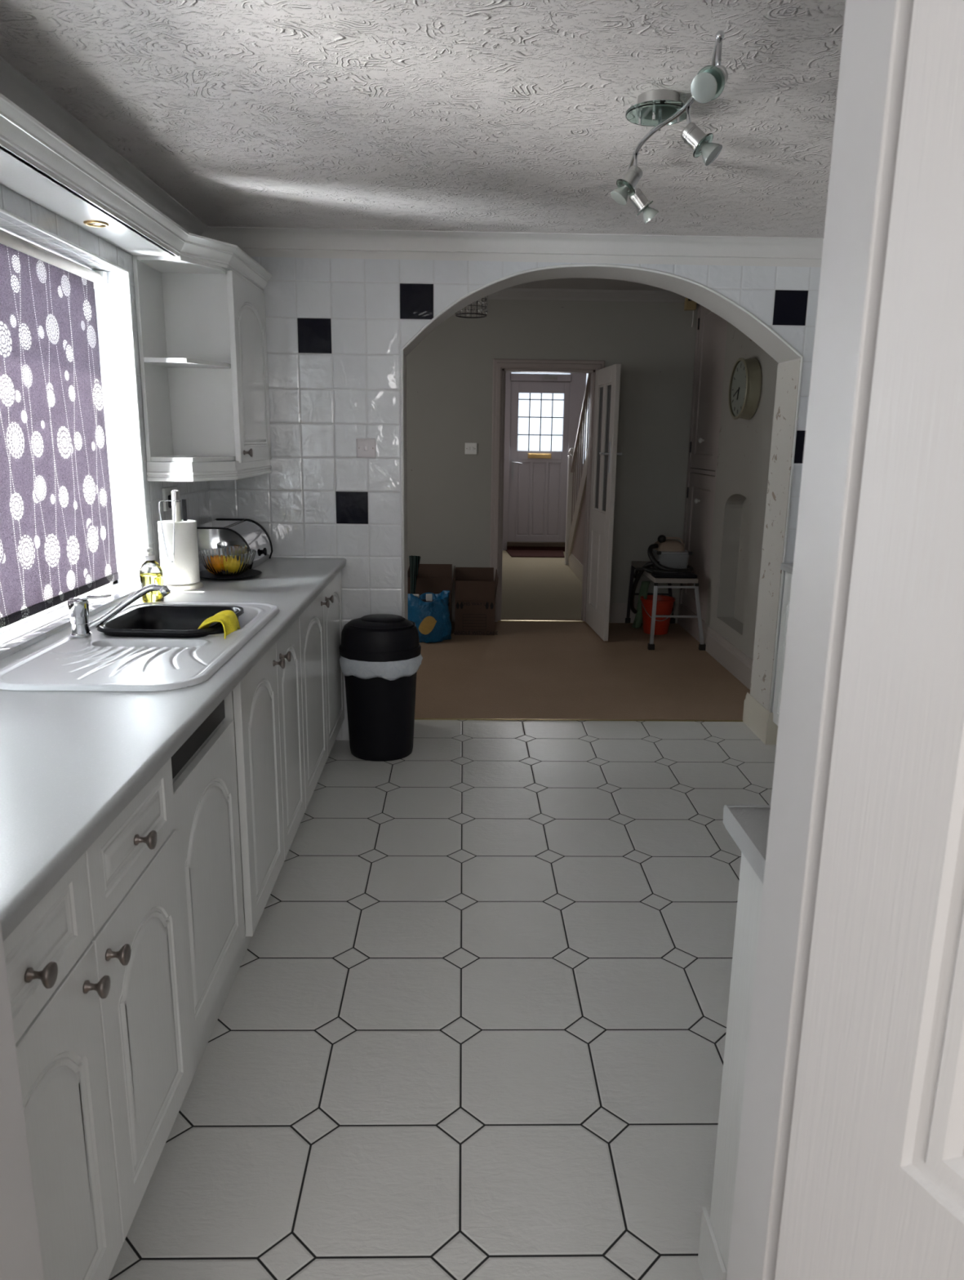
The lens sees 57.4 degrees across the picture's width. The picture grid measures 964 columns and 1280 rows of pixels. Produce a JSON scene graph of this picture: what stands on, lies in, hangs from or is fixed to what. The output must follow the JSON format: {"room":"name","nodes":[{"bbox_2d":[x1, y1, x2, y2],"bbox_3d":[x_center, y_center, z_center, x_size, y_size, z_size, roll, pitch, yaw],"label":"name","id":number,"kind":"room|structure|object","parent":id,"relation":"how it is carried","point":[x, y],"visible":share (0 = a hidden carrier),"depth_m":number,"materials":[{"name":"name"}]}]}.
{"room":"kitchen","nodes":[
{"label":"kitchen","id":0,"kind":"room"},
{"bbox_2d":[0,183,212,660],"bbox_3d":[-1.270,-0.231,2.266,0.160,2.275,3.570,0,13,-1],"label":"wall","id":1,"kind":"structure","parent":0,"point":[197,495],"depth_m":3.04,"materials":[{"name":"white paint"}]},
{"bbox_2d":[0,297,118,633],"bbox_3d":[-1.319,-0.494,2.091,0.046,1.065,2.050,0,13,-1],"label":"window","id":2,"kind":"structure","parent":1,"relation":"in","point":[57,606],"depth_m":2.66,"materials":[{"name":"white plastic"}]},
{"bbox_2d":[0,229,124,628],"bbox_3d":[-1.281,-0.596,2.487,0.046,1.037,1.226,0,13,-1],"label":"roller blind","id":3,"kind":"object","parent":2,"relation":"attached to","point":[58,544],"visible":1,"depth_m":2.61,"materials":[{"name":"purple fabric"}]},
{"bbox_2d":[0,207,148,555],"bbox_3d":[-1.183,-0.496,2.093,0.012,1.068,2.062,0,13,-1],"label":"trim","id":4,"kind":"structure","parent":1,"relation":"attached to","point":[2,210],"depth_m":3.01,"materials":[{"name":"white plastic"}]},
{"bbox_2d":[0,146,175,256],"bbox_3d":[-1.094,-1.040,1.794,0.153,0.016,2.508,0,13,-1],"label":"board","id":5,"kind":"object","parent":1,"relation":"attached to","point":[15,175],"visible":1,"depth_m":2.35,"materials":[{"name":"white plastic"}]},
{"bbox_2d":[83,220,108,227],"bbox_3d":[-1.117,-1.204,2.552,0.068,0.006,0.068,0,13,-1],"label":"recessed light","id":6,"kind":"object","parent":5,"relation":"attached to","point":[90,223],"visible":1,"depth_m":2.54,"materials":[{"name":"gold metal"}]},
{"bbox_2d":[0,93,271,292],"bbox_3d":[-0.952,-1.156,2.174,0.171,0.075,3.296,0,13,-1],"label":"crown molding","id":7,"kind":"structure","parent":1,"relation":"attached to","point":[23,135],"depth_m":2.35,"materials":[{"name":"white wood"}]},
{"bbox_2d":[162,485,177,511],"bbox_3d":[-1.191,-0.548,3.416,0.044,0.087,0.150,0,13,-1],"label":"wall socket","id":8,"kind":"object","parent":1,"relation":"attached to","point":[166,495],"visible":0.47,"depth_m":3.37,"materials":[{"name":"white plastic"}]},
{"bbox_2d":[132,255,235,462],"bbox_3d":[-1.077,-1.009,3.220,0.253,0.695,0.256,0,13,-1],"label":"corner shelf unit","id":9,"kind":"object","parent":1,"relation":"attached to","point":[154,362],"visible":1,"depth_m":3.18,"materials":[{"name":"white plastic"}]},
{"bbox_2d":[161,270,271,462],"bbox_3d":[-1.056,-1.091,3.595,0.313,0.703,0.554,0,13,-1],"label":"upper cabinet","id":10,"kind":"object","parent":1,"relation":"attached to","point":[209,317],"visible":0.97,"depth_m":3.37,"materials":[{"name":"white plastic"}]},
{"bbox_2d":[146,459,271,481],"bbox_3d":[-0.987,-0.688,3.534,0.213,0.068,0.845,5,14,16],"label":"rail","id":11,"kind":"object","parent":10,"relation":"attached to","point":[220,470],"visible":0.96,"depth_m":3.23,"materials":[{"name":"white wood"}]},
{"bbox_2d":[0,56,823,258],"bbox_3d":[0.442,-1.314,2.154,3.240,0.070,3.330,0,13,-1],"label":"trim","id":12,"kind":"structure","parent":1,"relation":"attached to","point":[15,86],"depth_m":3.72,"materials":[{"name":"paint"}]},
{"bbox_2d":[0,0,845,237],"bbox_3d":[0.344,-1.371,2.061,3.740,0.080,3.520,0,13,-1],"label":"ceiling","id":13,"kind":"structure","parent":0,"point":[437,115],"depth_m":2.27,"materials":[{"name":"white paint"}]},
{"bbox_2d":[610,30,728,224],"bbox_3d":[0.444,-1.233,2.162,0.192,0.228,1.089,0,13,-1],"label":"spotlight","id":14,"kind":"object","parent":13,"relation":"attached to","point":[658,108],"visible":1,"depth_m":2.16,"materials":[{"name":"metal"}]},
{"bbox_2d":[108,550,776,1279],"bbox_3d":[-0.035,0.053,6.285,4.220,0.063,11.020,0,13,-1],"label":"floor","id":15,"kind":"structure","parent":0,"point":[471,1024],"depth_m":2.33,"materials":[{"name":"tile"}]},
{"bbox_2d":[3,757,193,1279],"bbox_3d":[-0.868,0.654,1.385,0.611,0.738,0.798,0,13,-1],"label":"base cabinet","id":16,"kind":"object","parent":15,"relation":"on","point":[96,971],"visible":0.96,"depth_m":1.39,"materials":[{"name":"white wood"}]},
{"bbox_2d":[171,699,244,1054],"bbox_3d":[-0.877,0.512,2.029,0.508,0.745,0.498,0,13,-1],"label":"dishwasher","id":17,"kind":"object","parent":15,"relation":"on","point":[204,771],"visible":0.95,"depth_m":2.01,"materials":[{"name":"white plastic"}]},
{"bbox_2d":[107,740,335,1279],"bbox_3d":[-0.681,0.807,2.620,0.016,0.109,3.324,0,13,-1],"label":"plinth","id":18,"kind":"object","parent":15,"relation":"on","point":[201,1046],"visible":0.1,"depth_m":2.22,"materials":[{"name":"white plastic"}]},
{"bbox_2d":[222,617,306,937],"bbox_3d":[-0.896,0.351,2.693,0.611,0.738,0.825,0,13,-1],"label":"base cabinet","id":19,"kind":"object","parent":15,"relation":"on","point":[264,708],"visible":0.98,"depth_m":2.55,"materials":[{"name":"white wood"}]},
{"bbox_2d":[298,570,344,809],"bbox_3d":[-0.915,0.137,3.619,0.611,0.738,1.065,0,13,-1],"label":"base cabinet","id":20,"kind":"object","parent":15,"relation":"on","point":[321,624],"visible":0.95,"depth_m":3.50,"materials":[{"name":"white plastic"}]},
{"bbox_2d":[0,557,346,941],"bbox_3d":[-0.892,0.013,2.432,0.606,0.035,3.327,0,13,-1],"label":"countertop","id":21,"kind":"structure","parent":20,"relation":"on","point":[72,762],"depth_m":1.62,"materials":[{"name":"grey laminate"}]},
{"bbox_2d":[67,584,171,637],"bbox_3d":[-0.985,-0.083,2.405,0.268,0.137,0.053,-2,13,-12],"label":"mixer tap","id":22,"kind":"object","parent":21,"relation":"on","point":[78,606],"visible":1,"depth_m":2.38,"materials":[{"name":"silver metal"}]},
{"bbox_2d":[67,600,91,637],"bbox_3d":[-1.090,-0.061,2.386,0.053,0.101,0.053,0,13,-1],"label":"tap","id":23,"kind":"object","parent":22,"relation":"on","point":[78,610],"depth_m":2.37,"materials":[{"name":"silver metal"}]},
{"bbox_2d":[0,600,279,691],"bbox_3d":[-0.886,0.068,2.432,0.492,0.168,1.008,0,13,-1],"label":"sink","id":24,"kind":"object","parent":21,"relation":"in","point":[99,661],"visible":0.77,"depth_m":2.15,"materials":[{"name":"grey ceramic"}]},
{"bbox_2d":[97,604,244,638],"bbox_3d":[-0.894,0.005,2.573,0.347,0.151,0.380,0,13,-1],"label":"sink basin","id":25,"kind":"object","parent":24,"relation":"in","point":[153,620],"visible":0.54,"depth_m":2.69,"materials":[{"name":"black plastic"}]},
{"bbox_2d":[197,609,239,639],"bbox_3d":[-0.746,-0.040,2.476,0.109,0.062,0.190,0,13,-1],"label":"dishcloth","id":26,"kind":"object","parent":25,"relation":"hanging from","point":[228,619],"visible":0.88,"depth_m":2.47,"materials":[{"name":"yellow fabric"}]},
{"bbox_2d":[139,547,164,602],"bbox_3d":[-1.096,-0.215,2.920,0.069,0.183,0.061,9,15,31],"label":"soap bottle","id":27,"kind":"object","parent":21,"relation":"on","point":[151,572],"visible":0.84,"depth_m":2.90,"materials":[{"name":"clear plastic"}]},
{"bbox_2d":[159,489,203,591],"bbox_3d":[-1.101,-0.365,3.189,0.154,0.354,0.162,0,13,-1],"label":"holder","id":28,"kind":"object","parent":21,"relation":"on","point":[175,500],"visible":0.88,"depth_m":3.16,"materials":[{"name":"white metal"}]},
{"bbox_2d":[157,519,199,584],"bbox_3d":[-1.101,-0.321,3.203,0.133,0.220,0.133,0,13,-1],"label":"roll","id":29,"kind":"object","parent":28,"relation":"in","point":[184,570],"visible":0.91,"depth_m":3.15,"materials":[{"name":"paper"}]},
{"bbox_2d":[199,568,262,580],"bbox_3d":[-1.003,-0.258,3.482,0.260,0.014,0.260,0,13,-1],"label":"plate","id":30,"kind":"object","parent":21,"relation":"on","point":[206,574],"visible":0.58,"depth_m":3.46,"materials":[{"name":"black plastic"}]},
{"bbox_2d":[198,547,256,576],"bbox_3d":[-1.002,-0.303,3.471,0.223,0.094,0.223,0,13,-1],"label":"fruit bowl","id":31,"kind":"object","parent":30,"relation":"on","point":[221,562],"visible":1,"depth_m":3.41,"materials":[{"name":"clear glass"}]},
{"bbox_2d":[196,518,272,570],"bbox_3d":[-1.064,-0.413,3.778,0.277,0.180,0.389,0,13,-1],"label":"bin","id":32,"kind":"object","parent":21,"relation":"on","point":[243,533],"visible":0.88,"depth_m":3.65,"materials":[{"name":"metal"}]},
{"bbox_2d":[339,613,422,761],"bbox_3d":[-0.459,0.208,4.025,0.378,0.648,0.320,0,13,-1],"label":"pedal bin","id":33,"kind":"object","parent":15,"relation":"on","point":[380,660],"visible":1,"depth_m":3.92,"materials":[{"name":"black plastic"}]},
{"bbox_2d":[408,590,451,642],"bbox_3d":[-0.404,-0.174,6.311,0.376,0.356,0.274,0,13,-1],"label":"shopping bag","id":34,"kind":"object","parent":15,"relation":"on","point":[432,620],"visible":0.77,"depth_m":6.22,"materials":[{"name":"blue plastic"}]},
{"bbox_2d":[408,555,420,594],"bbox_3d":[-0.490,-0.325,6.432,0.083,0.595,0.190,0,13,-1],"label":"folded umbrella","id":35,"kind":"object","parent":34,"relation":"in","point":[414,560],"visible":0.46,"depth_m":6.37,"materials":[{"name":"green fabric"}]},
{"bbox_3d":[-0.405,-0.234,6.308,0.250,0.111,0.180,0,13,-1],"label":"cloth bundle","id":36,"kind":"object","parent":34,"relation":"in","visible":0},
{"bbox_2d":[426,593,432,600],"bbox_3d":[-0.377,-0.283,6.282,0.043,0.090,0.023,-2,13,-13],"label":"packet","id":37,"kind":"object","parent":36,"relation":"in","point":[428,596],"visible":0.56,"depth_m":6.27,"materials":[{"name":"white plastic"}]},
{"bbox_2d":[407,564,454,623],"bbox_3d":[-0.385,-0.319,6.702,0.351,0.463,0.408,0,13,-1],"label":"cardboard box","id":38,"kind":"object","parent":15,"relation":"on","point":[431,578],"visible":0.41,"depth_m":6.52,"materials":[{"name":"brown cardboard"}]},
{"bbox_2d":[451,567,498,635],"bbox_3d":[-0.055,-0.297,6.655,0.341,0.449,0.403,0,13,-1],"label":"cardboard box","id":39,"kind":"object","parent":15,"relation":"on","point":[475,588],"visible":1,"depth_m":6.49,"materials":[{"name":"brown cardboard"}]},
{"bbox_2d":[506,549,564,557],"bbox_3d":[0.685,-1.086,11.082,0.739,0.014,0.610,0,13,-1],"label":"doormat","id":40,"kind":"object","parent":15,"relation":"on","point":[513,553],"visible":1,"depth_m":11.02,"materials":[{"name":"red fabric"}]},
{"bbox_2d":[564,373,591,564],"bbox_3d":[1.435,-2.090,8.614,0.860,3.106,2.725,0,13,-1],"label":"staircase","id":41,"kind":"structure","parent":15,"relation":"on","point":[574,503],"depth_m":9.52,"materials":[{"name":"white wood"}]},
{"bbox_2d":[640,595,675,635],"bbox_3d":[1.319,-0.187,6.657,0.260,0.267,0.261,0,13,-1],"label":"bucket","id":42,"kind":"object","parent":15,"relation":"on","point":[664,604],"visible":0.84,"depth_m":6.58,"materials":[{"name":"red plastic"}]},
{"bbox_2d":[631,581,650,628],"bbox_3d":[1.219,-0.270,6.739,0.122,0.360,0.044,0,13,-1],"label":"cleaning cloth","id":43,"kind":"object","parent":42,"relation":"hanging from","point":[643,591],"visible":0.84,"depth_m":6.72,"materials":[{"name":"green fabric"}]},
{"bbox_2d":[625,560,706,650],"bbox_3d":[1.353,-0.277,6.544,0.400,0.498,0.943,0,13,-1],"label":"stool","id":44,"kind":"object","parent":15,"relation":"on","point":[634,564],"visible":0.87,"depth_m":6.12,"materials":[{"name":"metal"}]},
{"bbox_2d":[644,543,693,573],"bbox_3d":[1.345,-0.597,6.362,0.348,0.200,0.467,0,13,-1],"label":"hose","id":45,"kind":"object","parent":44,"relation":"on","point":[663,569],"visible":0.67,"depth_m":6.21,"materials":[{"name":"black plastic"}]},
{"bbox_2d":[630,561,659,613],"bbox_3d":[1.155,-0.363,6.366,0.165,0.432,0.403,-4,14,-21],"label":"wand","id":46,"kind":"object","parent":45,"relation":"attached to","point":[637,575],"visible":0.98,"depth_m":6.37,"materials":[{"name":"black plastic"}]},
{"bbox_2d":[652,534,693,569],"bbox_3d":[1.369,-0.637,6.407,0.252,0.260,0.297,0,13,-1],"label":"vacuum cleaner","id":47,"kind":"object","parent":44,"relation":"on","point":[672,553],"visible":0.93,"depth_m":6.31,"materials":[{"name":"grey plastic"}]},
{"bbox_2d":[652,550,688,569],"bbox_3d":[1.368,-0.577,6.425,0.224,0.136,0.270,0,13,-1],"label":"tub","id":48,"kind":"object","parent":47,"relation":"in","point":[678,559],"depth_m":6.30,"materials":[{"name":"grey plastic"}]},
{"bbox_2d":[651,573,697,577],"bbox_3d":[1.334,-0.448,6.115,0.300,0.024,0.100,0,13,-1],"label":"stool top","id":49,"kind":"object","parent":44,"relation":"on","point":[654,575],"visible":1,"depth_m":6.07,"materials":[{"name":"black plastic"}]},
{"bbox_2d":[677,303,727,642],"bbox_3d":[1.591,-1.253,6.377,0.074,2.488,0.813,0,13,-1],"label":"tall cabinet","id":50,"kind":"object","parent":15,"relation":"on","point":[711,328],"visible":0.64,"depth_m":6.38,"materials":[{"name":"white wood"}]},
{"bbox_2d":[697,852,763,1279],"bbox_3d":[0.703,0.769,1.223,0.606,0.848,0.563,0,13,-1],"label":"base cabinet","id":51,"kind":"object","parent":15,"relation":"on","point":[715,1232],"visible":0.14,"depth_m":1.41,"materials":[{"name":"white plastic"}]},
{"bbox_2d":[723,804,770,884],"bbox_3d":[0.703,0.338,1.121,0.636,0.035,0.559,0,13,-1],"label":"countertop","id":52,"kind":"structure","parent":51,"relation":"on","point":[748,825],"depth_m":1.30,"materials":[{"name":"grey laminate"}]},
{"bbox_2d":[772,571,792,725],"bbox_3d":[1.715,0.204,3.727,0.593,0.848,0.997,0,13,-1],"label":"base cabinet","id":53,"kind":"object","parent":15,"relation":"on","point":[788,576],"visible":0.07,"depth_m":4.15,"materials":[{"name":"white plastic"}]},
{"bbox_2d":[780,562,793,573],"bbox_3d":[1.710,-0.228,3.627,0.615,0.035,0.998,0,13,-1],"label":"countertop","id":54,"kind":"structure","parent":53,"relation":"on","point":[786,566],"depth_m":4.04,"materials":[{"name":"grey laminate"}]},
{"bbox_2d":[240,248,822,710],"bbox_3d":[0.012,-0.811,4.125,4.200,2.600,0.300,0,13,-1],"label":"wall","id":55,"kind":"structure","parent":0,"point":[765,339],"depth_m":3.88,"materials":[{"name":"paint"}]},
{"bbox_2d":[208,257,821,740],"bbox_3d":[0.392,-0.566,4.039,3.240,2.172,0.008,0,13,-1],"label":"wall tiles","id":56,"kind":"structure","parent":55,"relation":"attached to","point":[337,330],"depth_m":3.89,"materials":[{"name":"white tile"}]},
{"bbox_2d":[356,438,376,457],"bbox_3d":[-0.519,-0.858,3.941,0.086,0.084,0.014,0,13,-1],"label":"light switch","id":57,"kind":"object","parent":56,"relation":"attached to","point":[366,447],"visible":1,"depth_m":3.94,"materials":[{"name":"white plastic"}]},
{"bbox_2d":[414,718,742,721],"bbox_3d":[0.485,0.417,4.601,1.772,0.006,0.010,0,13,-1],"label":"trim","id":58,"kind":"structure","parent":55,"relation":"attached to","point":[415,718],"depth_m":4.60,"materials":[{"name":"wood"}]},
{"bbox_2d":[400,263,803,712],"bbox_3d":[0.524,-0.562,4.038,1.782,2.169,0.011,0,13,-1],"label":"trim","id":59,"kind":"structure","parent":55,"relation":"attached to","point":[451,305],"depth_m":3.89,"materials":[{"name":"white paint"}]},
{"bbox_2d":[511,372,570,374],"bbox_3d":[0.731,-3.340,10.951,0.760,0.070,0.006,0,13,-1],"label":"window","id":60,"kind":"structure","parent":0,"point":[512,373],"depth_m":10.95,"materials":[{"name":"white glass"}]},
{"bbox_2d":[406,299,715,615],"bbox_3d":[0.015,-1.373,6.797,4.320,2.490,0.120,0,13,-1],"label":"wall","id":61,"kind":"structure","parent":0,"point":[450,372],"depth_m":6.66,"materials":[{"name":"paint"}]},
{"bbox_2d":[451,601,454,621],"bbox_3d":[-1.004,-0.231,6.971,2.110,0.155,0.016,0,13,-1],"label":"baseboard","id":62,"kind":"structure","parent":61,"relation":"attached to","point":[453,602],"depth_m":6.98,"materials":[{"name":"wood"}]},
{"bbox_2d":[465,442,476,454],"bbox_3d":[-0.084,-1.457,6.707,0.092,0.087,0.014,0,13,-1],"label":"light switch","id":63,"kind":"object","parent":61,"relation":"attached to","point":[470,447],"visible":1,"depth_m":6.70,"materials":[{"name":"white plastic"}]},
{"bbox_2d":[497,619,585,622],"bbox_3d":[0.475,-0.150,7.044,0.700,0.009,0.040,0,13,-1],"label":"trim","id":64,"kind":"structure","parent":61,"relation":"attached to","point":[506,620],"depth_m":7.03,"materials":[{"name":"gold metal"}]},
{"bbox_2d":[489,358,604,622],"bbox_3d":[0.486,-1.098,6.871,0.700,1.935,0.120,0,13,-1],"label":"door frame","id":65,"kind":"structure","parent":61,"relation":"attached to","point":[504,371],"depth_m":6.79,"materials":[{"name":"white wood"}]},
{"bbox_2d":[480,288,685,302],"bbox_3d":[-0.217,-2.532,6.426,3.620,0.070,0.070,0,13,-1],"label":"trim","id":66,"kind":"structure","parent":61,"relation":"attached to","point":[529,294],"depth_m":6.45,"materials":[{"name":"paint"}]},
{"bbox_2d":[585,363,622,640],"bbox_3d":[0.893,-1.000,6.462,0.150,1.915,0.672,0,13,-1],"label":"door","id":67,"kind":"structure","parent":61,"relation":"in","point":[601,522],"depth_m":6.38,"materials":[{"name":"paint"}]},
{"bbox_2d":[608,603,678,623],"bbox_3d":[1.236,-0.212,7.022,0.650,0.155,0.016,0,13,-1],"label":"baseboard","id":68,"kind":"structure","parent":61,"relation":"attached to","point":[618,611],"depth_m":7.01,"materials":[{"name":"white wood"}]},
{"bbox_2d":[684,297,696,327],"bbox_3d":[1.532,-2.417,6.490,0.078,0.205,0.066,0,13,-1],"label":"box","id":69,"kind":"object","parent":61,"relation":"attached to","point":[689,304],"visible":0.8,"depth_m":6.46,"materials":[{"name":"cardboard"}]},
{"bbox_2d":[571,488,586,564],"bbox_3d":[1.081,-1.694,8.403,0.050,2.420,3.110,0,13,-1],"label":"wall","id":70,"kind":"structure","parent":0,"point":[577,551],"depth_m":9.21,"materials":[{"name":"paint"}]},
{"bbox_2d":[568,552,582,582],"bbox_3d":[1.033,-0.591,8.638,0.017,0.160,3.070,0,13,-1],"label":"baseboard","id":71,"kind":"structure","parent":70,"relation":"attached to","point":[574,564],"depth_m":9.46,"materials":[{"name":"white wood"}]},
{"bbox_2d":[507,277,666,290],"bbox_3d":[0.058,-2.338,5.271,4.320,0.080,2.620,0,13,-1],"label":"ceiling","id":72,"kind":"structure","parent":0,"point":[576,282],"depth_m":6.23,"materials":[{"name":"paint"}]},
{"bbox_2d":[455,295,488,318],"bbox_3d":[-0.063,-2.116,5.258,0.202,0.348,0.201,0,13,-1],"label":"pendant light","id":73,"kind":"object","parent":72,"relation":"hanging from","point":[484,304],"visible":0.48,"depth_m":5.25,"materials":[{"name":"metal"}]},
{"bbox_2d":[706,321,778,659],"bbox_3d":[1.760,-0.968,5.152,0.300,2.490,1.700,0,13,-1],"label":"wall","id":74,"kind":"structure","parent":0,"point":[744,454],"depth_m":5.56,"materials":[{"name":"paint"}]},
{"bbox_2d":[702,623,752,689],"bbox_3d":[1.585,0.155,5.418,0.020,0.170,1.680,0,13,-1],"label":"baseboard","id":75,"kind":"structure","parent":74,"relation":"attached to","point":[731,658],"depth_m":5.61,"materials":[{"name":"white wood"}]},
{"bbox_2d":[728,357,761,419],"bbox_3d":[1.566,-1.498,5.256,0.090,0.356,0.356,0,13,-1],"label":"wall clock","id":76,"kind":"object","parent":74,"relation":"attached to","point":[745,380],"visible":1,"depth_m":5.17,"materials":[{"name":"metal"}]},
{"bbox_2d":[733,498,751,623],"bbox_3d":[1.804,-0.503,5.586,0.185,0.870,0.585,0,13,-1],"label":"wall","id":77,"kind":"structure","parent":0,"point":[746,517],"depth_m":5.76,"materials":[{"name":"paint"}]},
{"bbox_2d":[750,359,800,711],"bbox_3d":[1.400,-0.406,4.253,0.003,1.790,0.286,0,13,-1],"label":"wall","id":78,"kind":"structure","parent":0,"point":[788,373],"depth_m":4.22,"materials":[{"name":"paint"}]},
{"bbox_2d":[742,692,777,744],"bbox_3d":[1.406,0.391,4.433,0.069,0.158,0.359,0,13,-1],"label":"baseboard","id":79,"kind":"structure","parent":78,"relation":"attached to","point":[757,717],"depth_m":4.36,"materials":[{"name":"white wood"}]},
{"bbox_3d":[0.233,0.077,0.700,3.900,2.420,0.120,0,13,-1],"label":"wall","id":80,"kind":"structure","parent":0,"visible":0},
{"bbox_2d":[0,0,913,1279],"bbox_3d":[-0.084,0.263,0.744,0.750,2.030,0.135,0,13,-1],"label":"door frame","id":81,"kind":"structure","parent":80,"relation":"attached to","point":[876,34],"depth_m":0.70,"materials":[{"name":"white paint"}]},
{"bbox_2d":[774,0,963,1279],"bbox_3d":[0.436,0.364,0.367,0.036,2.000,0.790,-5,14,-23],"label":"door","id":82,"kind":"structure","parent":80,"relation":"in","point":[874,1185],"depth_m":0.61,"materials":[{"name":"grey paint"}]},
{"bbox_3d":[0.908,-2.359,11.269,1.805,2.420,0.140,0,13,-1],"label":"wall","id":83,"kind":"structure","parent":0,"visible":0},
{"bbox_2d":[502,372,590,551],"bbox_3d":[0.903,-2.290,11.170,1.280,2.330,0.125,0,13,-1],"label":"door","id":84,"kind":"structure","parent":83,"relation":"in","point":[543,411],"depth_m":11.16,"materials":[{"name":"white paint"}]},
{"bbox_2d":[582,373,590,464],"bbox_3d":[1.389,-2.804,11.089,0.210,1.160,0.006,0,13,-1],"label":"light","id":85,"kind":"object","parent":84,"relation":"attached to","point":[584,375],"depth_m":10.99,"materials":[{"name":"white glass"}]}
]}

